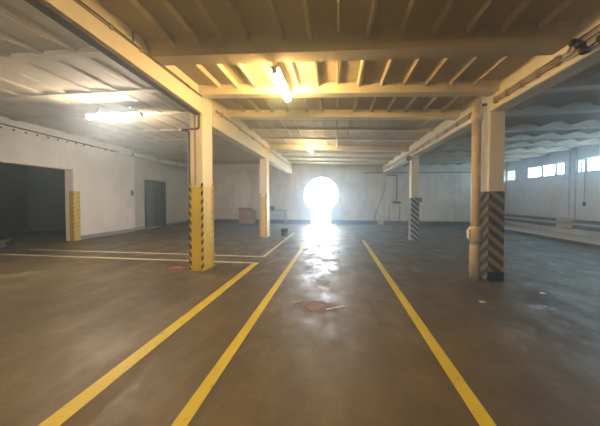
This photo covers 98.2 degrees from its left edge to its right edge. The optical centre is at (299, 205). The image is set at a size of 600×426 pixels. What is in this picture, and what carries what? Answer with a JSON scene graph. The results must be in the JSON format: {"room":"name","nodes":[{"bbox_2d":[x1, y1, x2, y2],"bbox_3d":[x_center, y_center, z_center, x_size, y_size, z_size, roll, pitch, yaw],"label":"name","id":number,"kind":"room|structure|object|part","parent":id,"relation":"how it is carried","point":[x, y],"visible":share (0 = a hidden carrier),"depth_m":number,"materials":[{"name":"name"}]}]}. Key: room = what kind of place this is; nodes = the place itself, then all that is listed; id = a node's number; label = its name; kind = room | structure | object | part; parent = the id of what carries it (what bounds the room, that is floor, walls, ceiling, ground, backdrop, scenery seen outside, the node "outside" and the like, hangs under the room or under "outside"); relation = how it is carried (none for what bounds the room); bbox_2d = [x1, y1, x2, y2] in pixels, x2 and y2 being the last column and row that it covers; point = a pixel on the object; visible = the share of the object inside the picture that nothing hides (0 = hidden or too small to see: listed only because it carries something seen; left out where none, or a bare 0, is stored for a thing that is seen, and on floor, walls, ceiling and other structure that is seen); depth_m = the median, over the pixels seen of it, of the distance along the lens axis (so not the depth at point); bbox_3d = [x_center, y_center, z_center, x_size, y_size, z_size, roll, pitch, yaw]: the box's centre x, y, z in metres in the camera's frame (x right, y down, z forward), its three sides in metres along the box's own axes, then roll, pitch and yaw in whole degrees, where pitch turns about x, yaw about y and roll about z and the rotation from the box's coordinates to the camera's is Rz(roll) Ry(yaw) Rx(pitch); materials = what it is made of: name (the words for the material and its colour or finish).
{"room":"parking garage","nodes":[
{"label":"parking garage","id":0,"kind":"room"},
{"bbox_2d":[0,163,65,238],"bbox_3d":[-11.559,-0.374,7.651,5.400,3.400,10.000,0,1,8],"label":"wall","id":1,"kind":"structure","parent":0,"point":[32,198],"depth_m":12.53,"materials":[{"name":"grey paint"}]},
{"bbox_2d":[0,116,134,240],"bbox_3d":[-9.469,-0.628,3.418,0.700,4.100,18.200,0,1,8],"label":"wall","id":2,"kind":"structure","parent":0,"point":[106,178],"depth_m":9.99,"materials":[{"name":"white paint"}]},
{"bbox_2d":[0,123,117,152],"bbox_3d":[-8.496,-2.315,7.688,0.045,0.180,9.000,0,1,8],"label":"cable","id":3,"kind":"object","parent":2,"relation":"attached to","point":[0,123],"visible":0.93,"depth_m":8.78,"materials":[{"name":"black rubber"}]},
{"bbox_2d":[69,168,80,240],"bbox_3d":[-8.296,-0.047,9.578,0.178,2.660,0.240,0,1,8],"label":"pilaster","id":4,"kind":"object","parent":2,"relation":"attached to","point":[74,195],"visible":0.98,"depth_m":9.52,"materials":[{"name":"yellow paint"}]},
{"bbox_3d":[-8.245,-0.047,9.573,0.040,2.660,0.220,0,1,8],"label":"jamb post","id":5,"kind":"part","parent":4,"relation":"part of","materials":[{"name":"white paint"}]},
{"bbox_2d":[81,220,187,239],"bbox_3d":[-7.901,1.111,13.621,0.420,0.160,7.840,0,1,8],"label":"baseboard","id":6,"kind":"structure","parent":2,"relation":"attached to","point":[96,235],"depth_m":11.32,"materials":[{"name":"grey paint"}]},
{"bbox_2d":[117,148,187,167],"bbox_3d":[-7.474,-2.535,14.357,0.210,0.381,6.100,0,1,8],"label":"duct pipe","id":7,"kind":"object","parent":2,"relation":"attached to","point":[119,151],"visible":0.94,"depth_m":13.10,"materials":[{"name":"metal"}]},
{"bbox_2d":[0,0,259,163],"bbox_3d":[-5.776,-2.602,5.436,7.250,0.345,23.300,0,1,8],"label":"ceiling","id":8,"kind":"structure","parent":0,"point":[23,29],"depth_m":5.70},
{"bbox_2d":[0,47,106,64],"bbox_3d":[-5.838,-2.452,4.449,7.000,0.129,0.240,0,1,8],"label":"cross beam","id":9,"kind":"structure","parent":8,"relation":"attached to","point":[82,53],"depth_m":4.18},
{"bbox_2d":[0,87,159,100],"bbox_3d":[-5.720,-2.485,5.845,6.850,0.127,0.240,0,1,8],"label":"cross beam","id":10,"kind":"structure","parent":8,"relation":"attached to","point":[145,90],"depth_m":5.70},
{"bbox_2d":[9,111,189,120],"bbox_3d":[-5.521,-2.517,7.281,6.850,0.127,0.240,0,1,8],"label":"cross beam","id":11,"kind":"structure","parent":8,"relation":"attached to","point":[185,112],"depth_m":7.37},
{"bbox_2d":[84,108,143,119],"bbox_3d":[-4.688,-2.353,6.554,1.540,0.297,0.200,0,1,8],"label":"lamp","id":12,"kind":"object","parent":8,"relation":"hanging from","point":[122,114],"visible":1,"depth_m":6.53,"materials":[{"name":"white"}]},
{"bbox_2d":[65,129,189,133],"bbox_3d":[-5.301,-2.553,8.866,6.850,0.127,0.240,0,1,8],"label":"cross beam","id":13,"kind":"structure","parent":8,"relation":"attached to","point":[161,130],"depth_m":8.95,"materials":[{"name":"white concrete"}]},
{"bbox_2d":[98,138,224,141],"bbox_3d":[-5.123,-2.582,10.153,6.850,0.127,0.240,0,1,8],"label":"cross beam","id":14,"kind":"structure","parent":8,"relation":"attached to","point":[184,139],"depth_m":10.21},
{"bbox_2d":[124,145,237,147],"bbox_3d":[-4.949,-2.611,11.411,6.850,0.127,0.240,0,1,8],"label":"cross beam","id":15,"kind":"structure","parent":8,"relation":"attached to","point":[214,145],"depth_m":11.53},
{"bbox_2d":[138,151,246,153],"bbox_3d":[-4.760,-2.642,12.777,6.850,0.127,0.240,0,1,8],"label":"cross beam","id":16,"kind":"structure","parent":8,"relation":"attached to","point":[215,151],"depth_m":12.87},
{"bbox_2d":[158,156,255,157],"bbox_3d":[-4.568,-2.673,14.164,6.850,0.127,0.240,0,1,8],"label":"cross beam","id":17,"kind":"structure","parent":8,"relation":"attached to","point":[212,156],"depth_m":14.24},
{"bbox_2d":[174,160,259,161],"bbox_3d":[-4.376,-2.705,15.550,6.850,0.127,0.240,0,1,8],"label":"cross beam","id":18,"kind":"structure","parent":8,"relation":"attached to","point":[212,160],"depth_m":15.43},
{"bbox_2d":[212,99,291,173],"bbox_3d":[-1.373,-2.259,11.176,0.280,0.690,10.740,0,1,8],"label":"beam","id":19,"kind":"structure","parent":8,"relation":"attached to","point":[221,127],"depth_m":7.81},
{"bbox_2d":[215,110,290,166],"bbox_3d":[-1.237,-2.298,10.924,0.060,0.100,10.001,0,1,8],"label":"cable","id":20,"kind":"object","parent":19,"relation":"attached to","point":[216,111],"visible":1,"depth_m":7.84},
{"bbox_2d":[134,151,187,226],"bbox_3d":[-8.069,-0.890,14.982,0.300,4.100,5.100,0,1,8],"label":"wall","id":21,"kind":"structure","parent":0,"point":[175,177],"depth_m":15.33,"materials":[{"name":"white paint"}]},
{"bbox_2d":[144,180,165,228],"bbox_3d":[-8.059,-0.107,14.418,0.200,2.560,1.670,0,1,8],"label":"door","id":22,"kind":"structure","parent":21,"relation":"in","point":[154,197],"depth_m":14.48,"materials":[{"name":"grey metal"}]},
{"bbox_2d":[97,0,336,112],"bbox_3d":[-1.446,-2.393,-0.106,2.850,0.510,13.500,0,1,8],"label":"ceiling","id":23,"kind":"structure","parent":0,"point":[169,20],"depth_m":3.38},
{"bbox_2d":[43,0,201,112],"bbox_3d":[-2.933,-2.067,-0.595,0.140,0.560,12.110,0,1,8],"label":"beam","id":24,"kind":"structure","parent":23,"relation":"attached to","point":[70,9],"depth_m":3.42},
{"bbox_2d":[23,0,199,114],"bbox_3d":[-2.969,-1.830,-0.589,0.152,0.155,12.100,0,1,8],"label":"cable trunking","id":25,"kind":"object","parent":24,"relation":"attached to","point":[41,6],"visible":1,"depth_m":3.16,"materials":[{"name":"grey metal"}]},
{"bbox_2d":[74,0,202,96],"bbox_3d":[-2.845,-2.188,-0.564,0.024,0.200,12.000,0,1,8],"label":"cable","id":26,"kind":"object","parent":24,"relation":"attached to","point":[110,25],"visible":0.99,"depth_m":3.52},
{"bbox_2d":[270,63,291,101],"bbox_3d":[-0.309,-2.165,4.497,0.140,0.338,1.160,0,1,8],"label":"lamp","id":27,"kind":"object","parent":23,"relation":"hanging from","point":[276,72],"visible":0.98,"depth_m":4.26,"materials":[{"name":"white"}]},
{"bbox_2d":[241,120,335,164],"bbox_3d":[0.152,-2.679,11.430,2.850,0.463,9.800,0,1,8],"label":"ceiling","id":28,"kind":"structure","parent":0,"point":[250,123],"depth_m":8.86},
{"bbox_2d":[228,109,460,119],"bbox_3d":[0.917,-2.256,6.431,5.560,0.430,0.290,0,1,8],"label":"cross beam","id":29,"kind":"structure","parent":28,"relation":"attached to","point":[327,114],"depth_m":6.32,"materials":[{"name":"white concrete"}]},
{"bbox_2d":[0,222,599,425],"bbox_3d":[-2.136,1.536,5.026,25.400,0.300,23.900,0,1,8],"label":"floor","id":30,"kind":"structure","parent":0,"point":[66,323],"depth_m":2.99,"materials":[{"name":"concrete"}]},
{"bbox_2d":[0,239,9,247],"bbox_3d":[-9.622,0.840,7.814,0.700,0.962,1.000,0,1,8],"label":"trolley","id":31,"kind":"object","parent":30,"relation":"on","point":[2,241],"visible":1,"depth_m":8.14,"materials":[{"name":"grey metal"}]},
{"bbox_2d":[0,254,252,262],"bbox_3d":[-4.707,1.347,6.701,7.245,0.003,0.080,0,1,8],"label":"floor marking line","id":32,"kind":"object","parent":30,"relation":"on","point":[0,254],"visible":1,"depth_m":6.66,"materials":[{"name":"paint"}]},
{"bbox_2d":[29,249,261,256],"bbox_3d":[-4.605,1.331,7.388,7.260,0.003,0.070,0,1,8],"label":"floor marking line","id":33,"kind":"object","parent":30,"relation":"on","point":[29,249],"visible":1,"depth_m":7.42,"materials":[{"name":"paint"}]},
{"bbox_2d":[38,262,257,425],"bbox_3d":[-1.730,1.470,1.283,0.140,0.003,10.000,0,1,8],"label":"lane line","id":34,"kind":"object","parent":30,"relation":"on","point":[59,417],"visible":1,"depth_m":2.35,"materials":[{"name":"yellow paint"}]},
{"bbox_2d":[168,266,184,268],"bbox_3d":[-2.740,1.368,5.763,0.800,0.002,0.600,0,1,8],"label":"paint","id":35,"kind":"object","parent":30,"relation":"on","point":[173,267],"visible":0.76,"depth_m":5.77,"materials":[{"name":"red paint"}]},
{"bbox_2d":[189,97,213,270],"bbox_3d":[-2.143,-0.528,5.660,0.314,3.800,0.496,0,1,8],"label":"concrete column","id":36,"kind":"structure","parent":30,"relation":"on","point":[201,186],"depth_m":5.47,"materials":[{"name":"yellow paint"}]},
{"bbox_2d":[180,114,199,268],"bbox_3d":[-2.257,-0.261,5.536,0.435,3.270,0.302,0,1,8],"label":"cable conduit","id":37,"kind":"object","parent":36,"relation":"attached to","point":[198,127],"visible":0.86,"depth_m":5.63,"materials":[{"name":"grey metal"}]},
{"bbox_3d":[-2.275,-1.719,5.375,0.435,0.348,0.044,0,1,8],"label":"bent arm","id":38,"kind":"part","parent":37,"relation":"part of"},
{"bbox_2d":[171,225,318,425],"bbox_3d":[-0.222,1.365,5.919,0.105,0.003,19.600,0,1,8],"label":"lane line","id":39,"kind":"object","parent":30,"relation":"on","point":[183,419],"visible":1,"depth_m":2.43,"materials":[{"name":"yellow paint"}]},
{"bbox_2d":[238,208,254,223],"bbox_3d":[-3.372,0.611,16.496,0.900,1.030,0.680,0,1,8],"label":"cardboard box","id":40,"kind":"object","parent":30,"relation":"on","point":[246,215],"visible":0.91,"depth_m":16.29,"materials":[{"name":"cardboard"}]},
{"bbox_2d":[259,158,269,236],"bbox_3d":[-1.450,-0.342,10.667,0.314,3.200,0.478,0,1,8],"label":"concrete column","id":41,"kind":"structure","parent":30,"relation":"on","point":[264,196],"depth_m":10.45,"materials":[{"name":"yellow paint"}]},
{"bbox_2d":[262,233,293,256],"bbox_3d":[-0.621,1.286,9.365,0.090,0.003,5.080,0,1,8],"label":"floor marking line","id":42,"kind":"object","parent":30,"relation":"on","point":[276,246],"visible":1,"depth_m":8.37,"materials":[{"name":"paint"}]},
{"bbox_2d":[270,210,286,223],"bbox_3d":[-1.505,0.694,16.128,1.300,0.880,0.600,0,1,8],"label":"work table","id":43,"kind":"object","parent":30,"relation":"on","point":[270,210],"visible":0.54,"depth_m":15.86,"materials":[{"name":"metal"}]},
{"bbox_2d":[280,229,287,235],"bbox_3d":[-0.655,1.111,10.971,0.341,0.280,0.330,0,1,8],"label":"bucket","id":44,"kind":"object","parent":30,"relation":"on","point":[284,232],"visible":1,"depth_m":10.85,"materials":[{"name":"grey plastic"}]},
{"bbox_2d":[302,302,331,311],"bbox_3d":[0.239,1.416,3.655,1.040,0.002,0.720,0,1,8],"label":"scuffed patch","id":45,"kind":"object","parent":30,"relation":"on","point":[314,306],"visible":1,"depth_m":3.66,"materials":[{"name":"brown"}]},
{"bbox_2d":[373,181,385,224],"bbox_3d":[4.779,-0.164,15.699,0.792,2.627,0.090,0,1,-5],"label":"leaning pole","id":46,"kind":"object","parent":30,"relation":"on","point":[385,181],"visible":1,"depth_m":15.68,"materials":[{"name":"grey metal"}]},
{"bbox_2d":[377,218,383,224],"bbox_3d":[4.772,0.929,15.467,0.400,0.440,0.393,0,1,8],"label":"sack","id":47,"kind":"object","parent":30,"relation":"on","point":[380,221],"visible":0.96,"depth_m":15.34,"materials":[{"name":"grey plastic"}]},
{"bbox_2d":[408,155,418,240],"bbox_3d":[4.228,-0.294,9.650,0.282,3.150,0.315,0,1,8],"label":"concrete column","id":48,"kind":"structure","parent":30,"relation":"on","point":[413,228],"depth_m":9.51,"materials":[{"name":"white concrete"}]},
{"bbox_2d":[383,240,448,241],"bbox_3d":[3.972,1.282,9.542,3.140,0.003,0.070,0,1,8],"label":"floor marking","id":49,"kind":"object","parent":30,"relation":"on","point":[383,240],"visible":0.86,"depth_m":9.40,"materials":[{"name":"yellow paint"}]},
{"bbox_2d":[362,240,495,425],"bbox_3d":[1.407,1.434,2.867,0.110,0.003,14.000,0,1,8],"label":"lane line","id":50,"kind":"object","parent":30,"relation":"on","point":[482,417],"visible":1,"depth_m":2.40,"materials":[{"name":"yellow paint"}]},
{"bbox_2d":[467,99,486,279],"bbox_3d":[3.347,-0.302,4.937,0.275,3.380,0.224,1,2,44],"label":"drain pipe","id":51,"kind":"object","parent":30,"relation":"on","point":[474,232],"visible":1,"depth_m":4.88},
{"bbox_2d":[480,111,504,281],"bbox_3d":[3.634,-0.187,4.933,0.282,3.150,0.335,0,1,8],"label":"concrete column","id":52,"kind":"structure","parent":30,"relation":"on","point":[492,200],"depth_m":4.80,"materials":[{"name":"white concrete"}]},
{"bbox_3d":[3.612,1.306,4.808,0.282,0.170,0.014,0,1,8],"label":"scuffed foot plate","id":53,"kind":"part","parent":52,"relation":"part of","materials":[{"name":"black metal"}]},
{"bbox_2d":[524,305,546,309],"bbox_3d":[3.305,1.416,3.634,0.720,0.002,0.340,0,1,8],"label":"puddle","id":54,"kind":"object","parent":30,"relation":"on","point":[526,306],"visible":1,"depth_m":3.62,"materials":[{"name":"grey liquid"}]},
{"bbox_2d":[187,162,506,223],"bbox_3d":[-0.369,-0.978,16.640,25.100,4.200,0.300,0,1,8],"label":"wall","id":55,"kind":"structure","parent":0,"point":[445,196],"depth_m":15.99,"materials":[{"name":"white paint"}]},
{"bbox_2d":[188,219,505,225],"bbox_3d":[2.086,1.013,16.184,19.500,0.240,0.020,0,1,8],"label":"baseboard","id":56,"kind":"structure","parent":55,"relation":"attached to","point":[444,223],"depth_m":15.94,"materials":[{"name":"paint"}]},
{"bbox_2d":[386,174,400,220],"bbox_3d":[5.603,-0.499,15.602,0.821,2.810,0.140,0,1,8],"label":"conduit","id":57,"kind":"object","parent":55,"relation":"attached to","point":[394,202],"visible":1,"depth_m":15.60,"materials":[{"name":"grey metal"}]},
{"bbox_2d":[379,172,468,172],"bbox_3d":[7.631,-1.974,15.338,7.700,0.088,0.044,0,1,8],"label":"cable","id":58,"kind":"object","parent":55,"relation":"attached to","point":[379,172],"visible":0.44,"depth_m":15.31,"materials":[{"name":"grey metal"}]},
{"bbox_2d":[336,120,444,165],"bbox_3d":[3.000,-2.606,11.037,2.900,0.590,9.800,0,1,8],"label":"ceiling","id":59,"kind":"structure","parent":0,"point":[419,124],"depth_m":8.43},
{"bbox_2d":[288,160,387,163],"bbox_3d":[2.057,-2.482,14.659,5.560,0.350,0.210,0,1,8],"label":"cross beam","id":60,"kind":"structure","parent":59,"relation":"attached to","point":[318,161],"depth_m":14.58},
{"bbox_2d":[283,156,393,159],"bbox_3d":[1.865,-2.451,13.273,5.560,0.350,0.210,0,1,8],"label":"cross beam","id":61,"kind":"structure","parent":59,"relation":"attached to","point":[309,157],"depth_m":13.20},
{"bbox_2d":[269,144,408,151],"bbox_3d":[1.489,-2.349,10.560,5.560,0.430,0.290,0,1,8],"label":"cross beam","id":62,"kind":"structure","parent":59,"relation":"attached to","point":[271,146],"depth_m":10.45,"materials":[{"name":"white concrete"}]},
{"bbox_2d":[277,151,400,155],"bbox_3d":[1.673,-2.419,11.886,5.560,0.350,0.210,0,1,8],"label":"cross beam","id":63,"kind":"structure","parent":59,"relation":"attached to","point":[294,152],"depth_m":11.81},
{"bbox_2d":[260,137,419,141],"bbox_3d":[1.310,-2.380,9.262,5.560,0.310,0.210,0,1,8],"label":"cross beam","id":64,"kind":"structure","parent":59,"relation":"attached to","point":[265,138],"depth_m":9.21,"materials":[{"name":"white concrete"}]},
{"bbox_2d":[249,127,433,131],"bbox_3d":[1.131,-2.351,7.974,5.560,0.310,0.210,0,1,8],"label":"cross beam","id":65,"kind":"structure","parent":59,"relation":"attached to","point":[250,128],"depth_m":7.91,"materials":[{"name":"white concrete"}]},
{"bbox_2d":[336,0,599,111],"bbox_3d":[1.402,-2.323,-0.499,2.900,0.633,13.500,0,1,8],"label":"ceiling","id":66,"kind":"structure","parent":0,"point":[368,15],"depth_m":3.20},
{"bbox_2d":[336,0,339,147],"bbox_3d":[0.267,-2.162,1.732,0.036,0.111,17.400,0,1,8],"label":"conduit","id":67,"kind":"object","parent":66,"relation":"attached to","point":[338,1],"visible":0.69,"depth_m":4.17,"materials":[{"name":"beige metal"}]},
{"bbox_2d":[198,80,500,98],"bbox_3d":[0.719,-2.223,4.995,5.560,0.430,0.290,0,1,8],"label":"cross beam","id":68,"kind":"structure","parent":66,"relation":"attached to","point":[484,87],"depth_m":4.87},
{"bbox_2d":[143,20,582,65],"bbox_3d":[0.522,-2.191,3.574,5.560,0.430,0.440,0,1,8],"label":"cross beam","id":69,"kind":"structure","parent":66,"relation":"attached to","point":[520,39],"depth_m":3.46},
{"bbox_2d":[403,62,599,166],"bbox_3d":[6.878,-2.390,3.689,6.800,0.688,23.300,0,1,8],"label":"ceiling","id":70,"kind":"structure","parent":0,"point":[556,99],"depth_m":6.58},
{"bbox_2d":[402,158,525,165],"bbox_3d":[8.326,-2.358,13.819,6.510,0.310,0.280,0,1,8],"label":"cross beam","id":71,"kind":"structure","parent":70,"relation":"attached to","point":[510,159],"depth_m":13.76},
{"bbox_2d":[419,152,547,160],"bbox_3d":[8.134,-2.326,12.433,6.510,0.310,0.280,0,1,8],"label":"cross beam","id":72,"kind":"structure","parent":70,"relation":"attached to","point":[516,155],"depth_m":12.37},
{"bbox_2d":[383,8,599,172],"bbox_3d":[3.555,-1.960,4.159,0.290,0.470,23.300,0,1,8],"label":"beam","id":73,"kind":"structure","parent":70,"relation":"attached to","point":[568,68],"depth_m":3.93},
{"bbox_2d":[384,47,578,169],"bbox_3d":[4.043,-1.968,8.988,0.068,0.191,12.202,0,1,8],"label":"bundle","id":74,"kind":"object","parent":73,"relation":"attached to","point":[557,60],"visible":0.96,"depth_m":3.98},
{"bbox_2d":[568,38,578,46],"bbox_3d":[3.206,-1.915,3.047,0.096,0.088,0.072,0,1,8],"label":"insulator","id":75,"kind":"object","parent":73,"relation":"attached to","point":[571,42],"visible":0.73,"depth_m":3.03,"materials":[{"name":"black rubber"}]},
{"bbox_2d":[575,24,599,40],"bbox_3d":[2.488,-1.825,-2.123,0.022,0.077,10.360,0,1,8],"label":"cable","id":76,"kind":"object","parent":75,"relation":"attached to","point":[597,26],"visible":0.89,"depth_m":2.87,"materials":[{"name":"rubber"}]},
{"bbox_2d":[574,40,585,48],"bbox_3d":[3.195,-1.843,2.969,0.096,0.088,0.072,0,1,8],"label":"insulator","id":77,"kind":"object","parent":73,"relation":"attached to","point":[578,44],"visible":0.98,"depth_m":2.95,"materials":[{"name":"black rubber"}]},
{"bbox_2d":[582,31,599,42],"bbox_3d":[2.483,-1.754,-2.161,0.022,0.077,10.280,0,1,8],"label":"cable","id":78,"kind":"object","parent":77,"relation":"attached to","point":[598,32],"visible":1,"depth_m":2.82,"materials":[{"name":"rubber"}]},
{"bbox_2d":[578,46,590,54],"bbox_3d":[3.187,-1.742,2.912,0.096,0.088,0.072,0,1,8],"label":"insulator","id":79,"kind":"object","parent":73,"relation":"attached to","point":[583,50],"visible":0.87,"depth_m":2.89,"materials":[{"name":"black rubber"}]},
{"bbox_2d":[419,146,575,156],"bbox_3d":[7.942,-2.295,11.046,6.510,0.310,0.280,0,1,8],"label":"cross beam","id":80,"kind":"structure","parent":70,"relation":"attached to","point":[561,148],"depth_m":10.83,"materials":[{"name":"white concrete"}]},
{"bbox_2d":[431,138,599,150],"bbox_3d":[7.753,-2.264,9.680,6.510,0.310,0.280,0,1,8],"label":"cross beam","id":81,"kind":"structure","parent":70,"relation":"attached to","point":[544,143],"depth_m":9.49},
{"bbox_2d":[442,131,599,144],"bbox_3d":[7.578,-2.235,8.422,6.510,0.310,0.280,0,1,8],"label":"cross beam","id":82,"kind":"structure","parent":70,"relation":"attached to","point":[578,134],"depth_m":8.33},
{"bbox_2d":[461,120,599,134],"bbox_3d":[7.400,-2.206,7.135,6.510,0.310,0.280,0,1,8],"label":"cross beam","id":83,"kind":"structure","parent":70,"relation":"attached to","point":[588,124],"depth_m":7.13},
{"bbox_2d":[505,101,599,117],"bbox_3d":[7.181,-2.170,5.550,6.510,0.310,0.280,0,1,8],"label":"cross beam","id":84,"kind":"structure","parent":70,"relation":"attached to","point":[582,106],"depth_m":5.70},
{"bbox_2d":[541,72,599,92],"bbox_3d":[6.982,-2.137,4.114,6.510,0.310,0.280,0,1,8],"label":"cross beam","id":85,"kind":"structure","parent":70,"relation":"attached to","point":[593,82],"depth_m":4.37,"materials":[{"name":"white concrete"}]},
{"bbox_2d":[506,144,599,237],"bbox_3d":[10.296,-0.624,3.256,0.300,4.100,23.300,0,1,8],"label":"wall","id":86,"kind":"structure","parent":0,"point":[546,196],"depth_m":11.53,"materials":[{"name":"white paint"}]},
{"bbox_2d":[527,162,566,178],"bbox_3d":[11.420,-1.603,12.014,0.200,0.560,2.280,0,1,8],"label":"window","id":87,"kind":"structure","parent":86,"relation":"in","point":[564,163],"depth_m":11.70,"materials":[{"name":"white glass"}]},
{"bbox_3d":[11.391,-1.348,12.024,0.140,0.050,2.280,0,1,8],"label":"sill","id":88,"kind":"part","parent":87,"relation":"part of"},
{"bbox_2d":[504,224,599,247],"bbox_3d":[9.403,1.365,3.414,1.500,0.115,23.280,0,1,8],"label":"trim","id":89,"kind":"structure","parent":86,"relation":"attached to","point":[589,241],"depth_m":10.15,"materials":[{"name":"concrete"}]},
{"bbox_2d":[504,218,599,231],"bbox_3d":[10.007,1.004,3.358,0.290,0.234,23.150,0,1,8],"label":"pipe","id":90,"kind":"object","parent":86,"relation":"attached to","point":[558,225],"visible":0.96,"depth_m":10.94,"materials":[{"name":"metal"}]},
{"bbox_2d":[504,214,599,224],"bbox_3d":[10.012,0.764,3.352,0.280,0.214,23.150,0,1,8],"label":"pipe","id":91,"kind":"object","parent":86,"relation":"attached to","point":[559,219],"visible":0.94,"depth_m":10.96,"materials":[{"name":"metal"}]},
{"bbox_2d":[568,151,570,217],"bbox_3d":[11.156,-0.925,10.774,0.046,2.840,0.046,1,2,30],"label":"riser pipe","id":92,"kind":"object","parent":86,"relation":"attached to","point":[569,151],"visible":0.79,"depth_m":10.76,"materials":[{"name":"grey metal"}]},
{"bbox_2d":[573,148,576,217],"bbox_3d":[11.118,-0.919,10.506,0.046,2.840,0.046,1,2,30],"label":"riser pipe","id":93,"kind":"object","parent":86,"relation":"attached to","point":[575,148],"visible":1,"depth_m":10.49,"materials":[{"name":"grey metal"}]},
{"bbox_2d":[582,174,585,205],"bbox_3d":[11.064,-0.640,10.116,0.060,1.280,0.100,0,1,8],"label":"switch","id":94,"kind":"object","parent":86,"relation":"attached to","point":[583,203],"visible":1,"depth_m":10.11,"materials":[{"name":"black plastic"}]},
{"bbox_2d":[576,157,599,173],"bbox_3d":[11.020,-1.537,9.123,0.200,0.560,2.640,0,1,8],"label":"window","id":95,"kind":"structure","parent":86,"relation":"in","point":[585,163],"depth_m":10.17,"materials":[{"name":"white glass"}]},
{"bbox_3d":[10.990,-1.282,9.133,0.140,0.050,2.640,0,1,8],"label":"sill","id":96,"kind":"part","parent":95,"relation":"part of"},
{"label":"outside","id":97,"kind":"structure","parent":0,"visible":0},
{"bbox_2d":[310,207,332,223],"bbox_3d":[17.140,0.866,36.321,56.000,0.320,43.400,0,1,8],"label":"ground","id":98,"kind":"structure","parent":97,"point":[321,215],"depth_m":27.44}
]}

